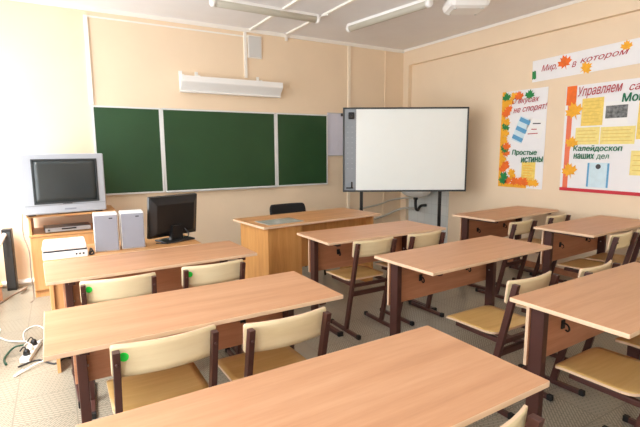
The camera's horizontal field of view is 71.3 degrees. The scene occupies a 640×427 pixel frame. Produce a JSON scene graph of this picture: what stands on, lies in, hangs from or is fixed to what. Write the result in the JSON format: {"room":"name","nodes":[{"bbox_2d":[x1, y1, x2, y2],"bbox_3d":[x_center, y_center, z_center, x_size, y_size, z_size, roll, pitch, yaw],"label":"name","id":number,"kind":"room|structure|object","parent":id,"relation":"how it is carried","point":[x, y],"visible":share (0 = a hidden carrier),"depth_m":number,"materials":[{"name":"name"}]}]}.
{"room":"classroom","nodes":[
{"label":"classroom","id":0,"kind":"room"},
{"bbox_2d":[0,0,403,281],"bbox_3d":[-1.091,-0.894,5.923,6.168,2.953,0.250,-5,9,-30],"label":"wall","id":1,"kind":"structure","parent":0,"point":[45,106],"depth_m":5.16,"materials":[{"name":"beige paint"}]},
{"bbox_2d":[1,278,34,288],"bbox_3d":[-3.016,0.724,4.832,1.210,0.077,0.058,-5,9,-30],"label":"baseboard","id":2,"kind":"structure","parent":1,"relation":"attached to","point":[21,282],"depth_m":4.73,"materials":[{"name":"white plastic"}]},
{"bbox_2d":[83,15,93,103],"bbox_3d":[-2.505,-1.657,4.822,0.038,0.930,0.022,-5,9,-30],"label":"trim","id":3,"kind":"structure","parent":1,"relation":"attached to","point":[85,22],"depth_m":4.81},
{"bbox_2d":[87,15,243,36],"bbox_3d":[-1.678,-2.185,5.243,1.890,0.017,0.012,-5,9,-30],"label":"trim","id":4,"kind":"structure","parent":1,"relation":"attached to","point":[87,15],"depth_m":5.16,"materials":[{"name":"white plastic"}]},
{"bbox_2d":[10,0,404,52],"bbox_3d":[-1.125,-2.309,5.548,5.648,0.045,0.020,-5,9,-30],"label":"trim","id":5,"kind":"structure","parent":1,"relation":"attached to","point":[41,2],"depth_m":5.31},
{"bbox_2d":[91,105,327,194],"bbox_3d":[-1.187,-0.803,5.687,3.020,0.999,0.071,-5,9,-30],"label":"chalkboard","id":6,"kind":"object","parent":1,"relation":"attached to","point":[144,150],"visible":0.94,"depth_m":5.56,"materials":[{"name":"metal"}]},
{"bbox_2d":[178,71,282,97],"bbox_3d":[-1.088,-1.613,5.582,1.310,0.257,0.165,-5,9,-30],"label":"lamp","id":7,"kind":"object","parent":1,"relation":"attached to","point":[197,83],"visible":1,"depth_m":5.51,"materials":[{"name":"white metal"}]},
{"bbox_2d":[243,32,247,77],"bbox_3d":[-0.952,-2.023,5.689,0.035,0.563,0.022,-5,9,-30],"label":"trim","id":8,"kind":"structure","parent":1,"relation":"attached to","point":[244,33],"depth_m":5.68,"materials":[{"name":"white plastic"}]},
{"bbox_2d":[247,35,261,58],"bbox_3d":[-0.840,-2.140,5.733,0.190,0.280,0.031,-5,9,-30],"label":"wall box","id":9,"kind":"object","parent":1,"relation":"attached to","point":[254,43],"visible":1,"depth_m":5.72,"materials":[{"name":"white plastic"}]},
{"bbox_2d":[327,113,342,155],"bbox_3d":[0.239,-1.151,6.497,0.285,0.619,0.050,-5,9,-30],"label":"board","id":10,"kind":"object","parent":1,"relation":"attached to","point":[335,120],"visible":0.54,"depth_m":6.50,"materials":[{"name":"metal"}]},
{"bbox_2d":[347,46,350,208],"bbox_3d":[0.430,-1.018,6.648,0.045,2.838,0.018,-5,9,-30],"label":"trim","id":11,"kind":"structure","parent":1,"relation":"attached to","point":[349,47],"depth_m":6.52,"materials":[{"name":"beige plastic"}]},
{"bbox_2d":[382,51,386,222],"bbox_3d":[1.011,-1.070,6.987,0.025,2.838,0.012,-5,9,-30],"label":"trim","id":12,"kind":"structure","parent":1,"relation":"attached to","point":[385,51],"depth_m":6.87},
{"bbox_2d":[359,197,412,209],"bbox_3d":[1.010,-0.170,7.011,0.867,0.178,0.227,-2,8,-9],"label":"pipe","id":13,"kind":"object","parent":1,"relation":"attached to","point":[401,197],"visible":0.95,"depth_m":7.04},
{"bbox_2d":[374,207,414,219],"bbox_3d":[1.092,0.019,7.052,0.922,0.239,0.292,-1,8,-3],"label":"pipe","id":14,"kind":"object","parent":1,"relation":"attached to","point":[402,208],"visible":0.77,"depth_m":7.10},
{"bbox_2d":[48,0,573,49],"bbox_3d":[1.387,-1.867,1.492,6.168,0.200,10.196,-5,9,-30],"label":"ceiling","id":15,"kind":"structure","parent":0,"point":[427,25],"depth_m":5.17,"materials":[{"name":"paint"}]},
{"bbox_2d":[209,0,320,23],"bbox_3d":[-0.556,-2.181,4.806,1.280,0.095,0.090,-5,9,-30],"label":"ceiling light","id":16,"kind":"object","parent":15,"relation":"attached to","point":[237,5],"visible":1,"depth_m":4.76,"materials":[{"name":"white plastic"}]},
{"bbox_2d":[250,0,300,29],"bbox_3d":[-0.381,-2.224,4.832,0.035,0.020,1.976,-5,9,-30],"label":"trim","id":17,"kind":"structure","parent":15,"relation":"attached to","point":[294,2],"depth_m":5.14,"materials":[{"name":"white plastic"}]},
{"bbox_2d":[285,0,356,40],"bbox_3d":[0.047,-2.225,5.084,0.035,0.093,1.976,-5,9,-30],"label":"trim","id":18,"kind":"structure","parent":15,"relation":"attached to","point":[349,1],"depth_m":5.04,"materials":[{"name":"white plastic"}]},
{"bbox_2d":[346,0,432,32],"bbox_3d":[0.740,-2.221,5.035,0.090,0.095,1.280,-7,10,-38],"label":"ceiling light","id":19,"kind":"object","parent":15,"relation":"attached to","point":[418,5],"visible":1,"depth_m":4.94,"materials":[{"name":"white plastic"}]},
{"bbox_2d":[443,0,489,15],"bbox_3d":[1.437,-2.082,4.393,0.403,0.194,0.340,0,8,0],"label":"projector","id":20,"kind":"object","parent":15,"relation":"hanging from","point":[451,7],"visible":1,"depth_m":4.29,"materials":[{"name":"white plastic"}]},
{"bbox_2d":[0,259,639,426],"bbox_3d":[1.339,1.260,1.901,6.318,0.200,10.196,-5,9,-30],"label":"floor","id":21,"kind":"structure","parent":0,"point":[40,396],"depth_m":3.14,"materials":[{"name":"tile"}]},
{"bbox_2d":[0,280,2,301],"bbox_3d":[-3.163,0.758,4.250,0.220,0.175,0.220,-7,11,-40],"label":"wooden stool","id":22,"kind":"object","parent":21,"relation":"on","point":[1,285],"visible":1,"depth_m":4.23,"materials":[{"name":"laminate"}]},
{"bbox_2d":[0,233,6,246],"bbox_3d":[-3.203,0.428,4.365,0.040,0.427,0.357,1,8,8],"label":"pole","id":23,"kind":"object","parent":22,"relation":"on","point":[3,235],"visible":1,"depth_m":4.46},
{"bbox_2d":[1,228,18,290],"bbox_3d":[-3.198,0.474,4.598,0.084,0.640,0.093,-4,9,-24],"label":"slim column","id":24,"kind":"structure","parent":21,"relation":"on","point":[8,243],"depth_m":4.57,"materials":[{"name":"black plastic"}]},
{"bbox_2d":[0,286,27,303],"bbox_3d":[-3.034,0.814,4.291,0.093,0.056,0.741,0,8,-1],"label":"cable","id":25,"kind":"object","parent":21,"relation":"on","point":[26,287],"visible":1,"depth_m":4.46,"materials":[{"name":"brown plastic"}]},
{"bbox_2d":[3,344,25,365],"bbox_3d":[-2.156,0.981,3.102,0.092,0.054,0.241,-1,8,-5],"label":"cable","id":26,"kind":"object","parent":21,"relation":"on","point":[12,348],"visible":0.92,"depth_m":3.15,"materials":[{"name":"green plastic"}]},
{"bbox_2d":[0,337,28,341],"bbox_3d":[-2.449,0.956,3.341,0.536,0.037,0.247,-3,8,-16],"label":"cable","id":27,"kind":"object","parent":21,"relation":"on","point":[0,337],"visible":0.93,"depth_m":3.36,"materials":[{"name":"white plastic"}]},
{"bbox_2d":[13,361,42,376],"bbox_3d":[-1.856,1.004,3.014,0.064,0.026,0.410,5,10,33],"label":"cable","id":28,"kind":"object","parent":21,"relation":"on","point":[29,367],"visible":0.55,"depth_m":2.90,"materials":[{"name":"white plastic"}]},
{"bbox_2d":[19,337,40,363],"bbox_3d":[-2.061,0.953,3.153,0.083,0.089,0.300,-3,9,-18],"label":"power strip","id":29,"kind":"object","parent":21,"relation":"on","point":[33,346],"visible":1,"depth_m":3.12,"materials":[{"name":"white plastic"}]},
{"bbox_2d":[23,325,43,340],"bbox_3d":[-2.223,0.935,3.481,0.173,0.036,0.437,-5,9,-30],"label":"cable","id":30,"kind":"object","parent":21,"relation":"on","point":[34,325],"visible":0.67,"depth_m":3.58,"materials":[{"name":"white plastic"}]},
{"bbox_2d":[18,357,70,367],"bbox_3d":[-1.801,1.005,3.050,0.453,0.010,0.108,-3,9,-18],"label":"cable","id":31,"kind":"object","parent":21,"relation":"on","point":[48,362],"visible":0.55,"depth_m":3.02,"materials":[{"name":"black plastic"}]},
{"bbox_2d":[26,205,115,296],"bbox_3d":[-2.574,0.368,4.696,0.780,0.815,0.540,-5,9,-30],"label":"tv cabinet","id":32,"kind":"object","parent":21,"relation":"on","point":[37,235],"visible":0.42,"depth_m":4.38,"materials":[{"name":"laminate"}]},
{"bbox_2d":[21,210,34,302],"bbox_3d":[-2.809,0.389,4.281,0.045,0.911,0.265,-6,10,-36],"label":"hanging cable","id":33,"kind":"object","parent":32,"relation":"hanging from","point":[22,210],"visible":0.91,"depth_m":4.27,"materials":[{"name":"white plastic"}]},
{"bbox_2d":[17,153,106,216],"bbox_3d":[-2.605,-0.309,4.488,0.715,0.585,0.458,-7,10,-38],"label":"television","id":34,"kind":"object","parent":32,"relation":"on","point":[70,182],"visible":1,"depth_m":4.29,"materials":[{"name":"silver metal"}]},
{"bbox_2d":[43,222,90,232],"bbox_3d":[-2.591,0.144,4.576,0.410,0.052,0.234,-6,10,-34],"label":"dvd player","id":35,"kind":"object","parent":32,"relation":"on","point":[81,225],"visible":1,"depth_m":4.52},
{"bbox_2d":[26,205,115,217],"bbox_3d":[-2.576,-0.025,4.640,0.780,0.020,0.540,-5,9,-30],"label":"shelf","id":36,"kind":"object","parent":32,"relation":"attached to","point":[109,208],"depth_m":4.42,"materials":[{"name":"laminate"}]},
{"bbox_2d":[79,272,156,419],"bbox_3d":[-1.171,0.690,2.628,0.380,0.748,0.489,-4,9,-27],"label":"chair","id":37,"kind":"object","parent":21,"relation":"on","point":[92,291],"visible":0.4,"depth_m":2.40,"materials":[{"name":"brown wood"}]},
{"bbox_2d":[44,234,201,372],"bbox_3d":[-1.399,0.603,3.242,0.990,0.750,0.440,-5,10,-32],"label":"table","id":38,"kind":"object","parent":21,"relation":"on","point":[56,291],"visible":0.22,"depth_m":2.98,"materials":[{"name":"laminate"}]},
{"bbox_2d":[42,236,87,260],"bbox_3d":[-1.680,0.227,2.938,0.250,0.084,0.304,-5,9,-30],"label":"printer","id":39,"kind":"object","parent":38,"relation":"on","point":[72,247],"visible":1,"depth_m":2.84,"materials":[{"name":"white plastic"}]},
{"bbox_2d":[89,248,94,254],"bbox_3d":[-1.505,0.245,2.935,0.035,0.043,0.085,-5,9,-30],"label":"coiled cable","id":40,"kind":"object","parent":38,"relation":"on","point":[91,250],"visible":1,"depth_m":2.92,"materials":[{"name":"black plastic"}]},
{"bbox_2d":[92,211,119,251],"bbox_3d":[-1.472,0.122,3.066,0.150,0.252,0.171,-4,9,-27],"label":"speaker","id":41,"kind":"object","parent":38,"relation":"on","point":[105,224],"visible":1,"depth_m":2.99},
{"bbox_2d":[119,209,145,248],"bbox_3d":[-1.332,0.108,3.158,0.150,0.252,0.171,-4,9,-27],"label":"speaker","id":42,"kind":"object","parent":38,"relation":"on","point":[131,222],"visible":1,"depth_m":3.09},
{"bbox_2d":[147,193,196,243],"bbox_3d":[-1.091,0.032,3.350,0.190,0.346,0.402,6,11,39],"label":"computer monitor","id":43,"kind":"object","parent":38,"relation":"on","point":[173,216],"visible":1,"depth_m":3.31,"materials":[{"name":"black plastic"}]},
{"bbox_2d":[43,241,256,408],"bbox_3d":[-1.050,0.651,2.890,1.200,0.750,0.497,-6,10,-33],"label":"school desk","id":44,"kind":"object","parent":21,"relation":"on","point":[167,263],"visible":0.44,"depth_m":2.79,"materials":[{"name":"brown wood"}]},
{"bbox_2d":[106,324,218,413],"bbox_3d":[-0.662,0.797,1.862,0.380,0.748,0.489,-5,9,-30],"label":"chair","id":45,"kind":"object","parent":21,"relation":"on","point":[147,372],"visible":0.73,"depth_m":1.71,"materials":[{"name":"brown wood"}]},
{"bbox_2d":[43,271,342,422],"bbox_3d":[-0.530,0.769,2.045,1.200,0.750,0.497,-5,9,-31],"label":"school desk","id":46,"kind":"object","parent":21,"relation":"on","point":[86,333],"visible":0.67,"depth_m":1.92,"materials":[{"name":"brown wood"}]},
{"bbox_2d":[181,259,245,355],"bbox_3d":[-0.734,0.648,2.910,0.380,0.748,0.489,-5,9,-30],"label":"chair","id":47,"kind":"object","parent":21,"relation":"on","point":[201,275],"visible":0.38,"depth_m":2.69,"materials":[{"name":"brown wood"}]},
{"bbox_2d":[218,306,331,380],"bbox_3d":[-0.228,0.768,2.050,0.380,0.748,0.489,-5,9,-31],"label":"chair","id":48,"kind":"object","parent":21,"relation":"on","point":[266,344],"visible":0.54,"depth_m":1.89,"materials":[{"name":"brown wood"}]},
{"bbox_2d":[270,203,325,274],"bbox_3d":[-0.267,0.301,5.173,0.470,0.791,0.545,-5,10,-32],"label":"office chair","id":49,"kind":"object","parent":21,"relation":"on","point":[287,207],"visible":0.31,"depth_m":5.30,"materials":[{"name":"black fabric"}]},
{"bbox_2d":[233,208,379,281],"bbox_3d":[-0.108,0.402,4.567,1.385,0.760,0.620,-6,10,-36],"label":"desk","id":50,"kind":"object","parent":21,"relation":"on","point":[279,248],"visible":0.63,"depth_m":4.18,"materials":[{"name":"brown wood"}]},
{"bbox_2d":[255,218,302,224],"bbox_3d":[-0.380,0.073,4.173,0.380,0.004,0.260,-6,10,-36],"label":"glass","id":51,"kind":"object","parent":50,"relation":"on","point":[281,220],"visible":1,"depth_m":4.15,"materials":[{"name":"clear glass"}]},
{"bbox_2d":[75,325,549,426],"bbox_3d":[0.035,0.878,1.260,1.200,0.750,0.497,-5,9,-31],"label":"school desk","id":52,"kind":"object","parent":21,"relation":"on","point":[426,376],"visible":1,"depth_m":1.25,"materials":[{"name":"brown wood"}]},
{"bbox_2d":[326,237,396,339],"bbox_3d":[0.324,0.542,3.608,0.380,0.748,0.489,-5,9,-30],"label":"chair","id":53,"kind":"object","parent":21,"relation":"on","point":[367,248],"visible":0.92,"depth_m":3.48,"materials":[{"name":"brown wood"}]},
{"bbox_2d":[297,220,445,336],"bbox_3d":[0.451,0.511,3.815,1.200,0.750,0.497,-5,9,-31],"label":"school desk","id":54,"kind":"object","parent":21,"relation":"on","point":[327,248],"visible":0.62,"depth_m":3.76,"materials":[{"name":"brown wood"}]},
{"bbox_2d":[343,107,468,226],"bbox_3d":[1.083,-0.374,5.760,1.578,1.943,0.490,0,8,0],"label":"whiteboard","id":55,"kind":"object","parent":21,"relation":"on","point":[386,149],"visible":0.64,"depth_m":5.65,"materials":[{"name":"white plastic"}]},
{"bbox_2d":[376,230,445,325],"bbox_3d":[0.774,0.502,3.873,0.380,0.748,0.489,-5,10,-32],"label":"chair","id":56,"kind":"object","parent":21,"relation":"on","point":[419,240],"visible":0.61,"depth_m":3.71,"materials":[{"name":"brown wood"}]},
{"bbox_2d":[374,235,551,342],"bbox_3d":[0.985,0.620,3.037,1.200,0.750,0.497,-6,10,-33],"label":"school desk","id":57,"kind":"object","parent":21,"relation":"on","point":[423,271],"visible":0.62,"depth_m":2.98,"materials":[{"name":"brown wood"}]},
{"bbox_2d":[447,271,559,419],"bbox_3d":[1.043,0.682,2.601,0.380,0.748,0.489,-5,9,-31],"label":"chair","id":58,"kind":"object","parent":21,"relation":"on","point":[485,321],"visible":0.65,"depth_m":2.47,"materials":[{"name":"brown wood"}]},
{"bbox_2d":[452,206,558,289],"bbox_3d":[2.015,0.356,4.846,1.200,0.750,0.497,-6,10,-35],"label":"school desk","id":59,"kind":"object","parent":21,"relation":"on","point":[494,222],"visible":0.61,"depth_m":4.82,"materials":[{"name":"brown wood"}]},
{"bbox_2d":[475,219,536,298],"bbox_3d":[1.813,0.417,4.428,0.380,0.748,0.489,-6,10,-35],"label":"chair","id":60,"kind":"object","parent":21,"relation":"on","point":[523,227],"visible":0.39,"depth_m":4.28,"materials":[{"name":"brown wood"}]},
{"bbox_2d":[500,404,544,426],"bbox_3d":[0.302,0.873,1.297,0.380,0.748,0.489,-5,9,-31],"label":"chair","id":61,"kind":"object","parent":21,"relation":"on","point":[519,419],"visible":1,"depth_m":1.15,"materials":[{"name":"brown wood"}]},
{"bbox_2d":[512,213,570,282],"bbox_3d":[2.340,0.363,4.790,0.380,0.748,0.489,-6,10,-35],"label":"chair","id":62,"kind":"object","parent":21,"relation":"on","point":[558,218],"visible":0.3,"depth_m":4.64,"materials":[{"name":"brown wood"}]},
{"bbox_2d":[515,260,620,396],"bbox_3d":[1.535,0.647,2.828,0.380,0.748,0.489,-6,10,-34],"label":"chair","id":63,"kind":"object","parent":21,"relation":"on","point":[560,356],"visible":0.27,"depth_m":2.68,"materials":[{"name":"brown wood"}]},
{"bbox_2d":[510,262,639,422],"bbox_3d":[1.510,0.736,2.204,1.200,0.750,0.497,-5,10,-32],"label":"school desk","id":64,"kind":"object","parent":21,"relation":"on","point":[560,316],"visible":0.87,"depth_m":2.07,"materials":[{"name":"brown wood"}]},
{"bbox_2d":[533,215,639,273],"bbox_3d":[2.495,0.465,4.067,1.200,0.750,0.497,-6,10,-34],"label":"school desk","id":65,"kind":"object","parent":21,"relation":"on","point":[569,238],"visible":0.71,"depth_m":4.03,"materials":[{"name":"brown wood"}]},
{"bbox_2d":[555,347,639,426],"bbox_3d":[1.374,0.769,1.984,0.380,0.748,0.489,-5,10,-32],"label":"chair","id":66,"kind":"object","parent":21,"relation":"on","point":[614,374],"visible":1,"depth_m":2.02,"materials":[{"name":"brown wood"}]},
{"bbox_2d":[557,230,638,272],"bbox_3d":[2.348,0.503,3.809,0.380,0.748,0.489,-6,10,-33],"label":"chair","id":67,"kind":"object","parent":21,"relation":"on","point":[616,241],"visible":0.42,"depth_m":3.70,"materials":[{"name":"brown wood"}]},
{"bbox_2d":[584,229,639,264],"bbox_3d":[2.723,0.469,4.037,0.380,0.748,0.489,-6,10,-33],"label":"chair","id":68,"kind":"object","parent":21,"relation":"on","point":[617,258],"visible":0.22,"depth_m":4.01,"materials":[{"name":"brown wood"}]},
{"bbox_2d":[615,334,639,425],"bbox_3d":[1.836,0.727,2.257,0.380,0.748,0.489,-5,9,-31],"label":"chair","id":69,"kind":"object","parent":21,"relation":"on","point":[634,343],"visible":0.85,"depth_m":2.32,"materials":[{"name":"brown wood"}]},
{"bbox_2d":[404,0,585,51],"bbox_3d":[3.730,-1.958,2.852,0.012,0.030,9.576,-5,9,-30],"label":"trim","id":70,"kind":"structure","parent":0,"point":[574,1],"depth_m":5.43,"materials":[{"name":"white plastic"}]},
{"bbox_2d":[411,11,639,269],"bbox_3d":[3.906,-0.527,3.167,0.250,2.953,9.596,-5,9,-30],"label":"wall","id":71,"kind":"structure","parent":0,"point":[477,80],"depth_m":5.39,"materials":[{"name":"beige paint"}]},
{"bbox_2d":[400,65,411,220],"bbox_3d":[1.378,-0.960,7.152,0.070,2.710,0.126,-5,9,-30],"label":"trim","id":72,"kind":"structure","parent":71,"relation":"attached to","point":[407,70],"depth_m":7.00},
{"bbox_2d":[402,192,430,210],"bbox_3d":[1.448,-0.307,6.744,0.430,0.557,0.540,-5,9,-30],"label":"basin","id":73,"kind":"object","parent":71,"relation":"attached to","point":[415,195],"visible":0.56,"depth_m":6.65,"materials":[{"name":"ceramic"}]},
{"bbox_2d":[408,191,448,242],"bbox_3d":[1.654,-0.280,6.837,0.012,1.450,0.845,-5,9,-30],"label":"tile backsplash","id":74,"kind":"structure","parent":71,"relation":"attached to","point":[428,214],"depth_m":6.78,"materials":[{"name":"tile"}]},
{"bbox_2d":[403,0,639,66],"bbox_3d":[3.761,-1.856,2.896,0.070,0.243,9.596,-5,9,-30],"label":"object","id":75,"kind":"structure","parent":71,"relation":"attached to","point":[588,11],"depth_m":5.14,"materials":[{"name":"beige paint"}]},
{"bbox_2d":[498,87,548,189],"bbox_3d":[2.436,-0.895,5.386,0.014,1.170,0.611,-5,9,-30],"label":"poster","id":76,"kind":"object","parent":71,"relation":"attached to","point":[524,112],"visible":1,"depth_m":5.37,"materials":[{"name":"paper"}]},
{"bbox_2d":[507,259,578,277],"bbox_3d":[4.076,0.975,2.837,0.015,0.070,8.500,-5,9,-30],"label":"baseboard","id":77,"kind":"structure","parent":71,"relation":"attached to","point":[557,270],"depth_m":5.10,"materials":[{"name":"brown wood"}]},
{"bbox_2d":[532,38,639,82],"bbox_3d":[3.060,-1.547,4.215,0.007,0.259,2.300,-5,8,-30],"label":"banner","id":78,"kind":"object","parent":71,"relation":"attached to","point":[624,53],"visible":1,"depth_m":4.65,"materials":[{"name":"paper"}]},
{"bbox_2d":[559,78,639,195],"bbox_3d":[3.138,-0.719,4.202,0.011,1.130,1.750,-5,9,-30],"label":"poster","id":79,"kind":"object","parent":71,"relation":"attached to","point":[601,146],"visible":1,"depth_m":4.58,"materials":[{"name":"paper"}]},
{"bbox_2d":[605,104,627,117],"bbox_3d":[2.964,-1.020,4.457,0.001,0.125,0.205,-5,9,-30],"label":"photo","id":80,"kind":"object","parent":79,"relation":"attached to","point":[611,110],"depth_m":4.46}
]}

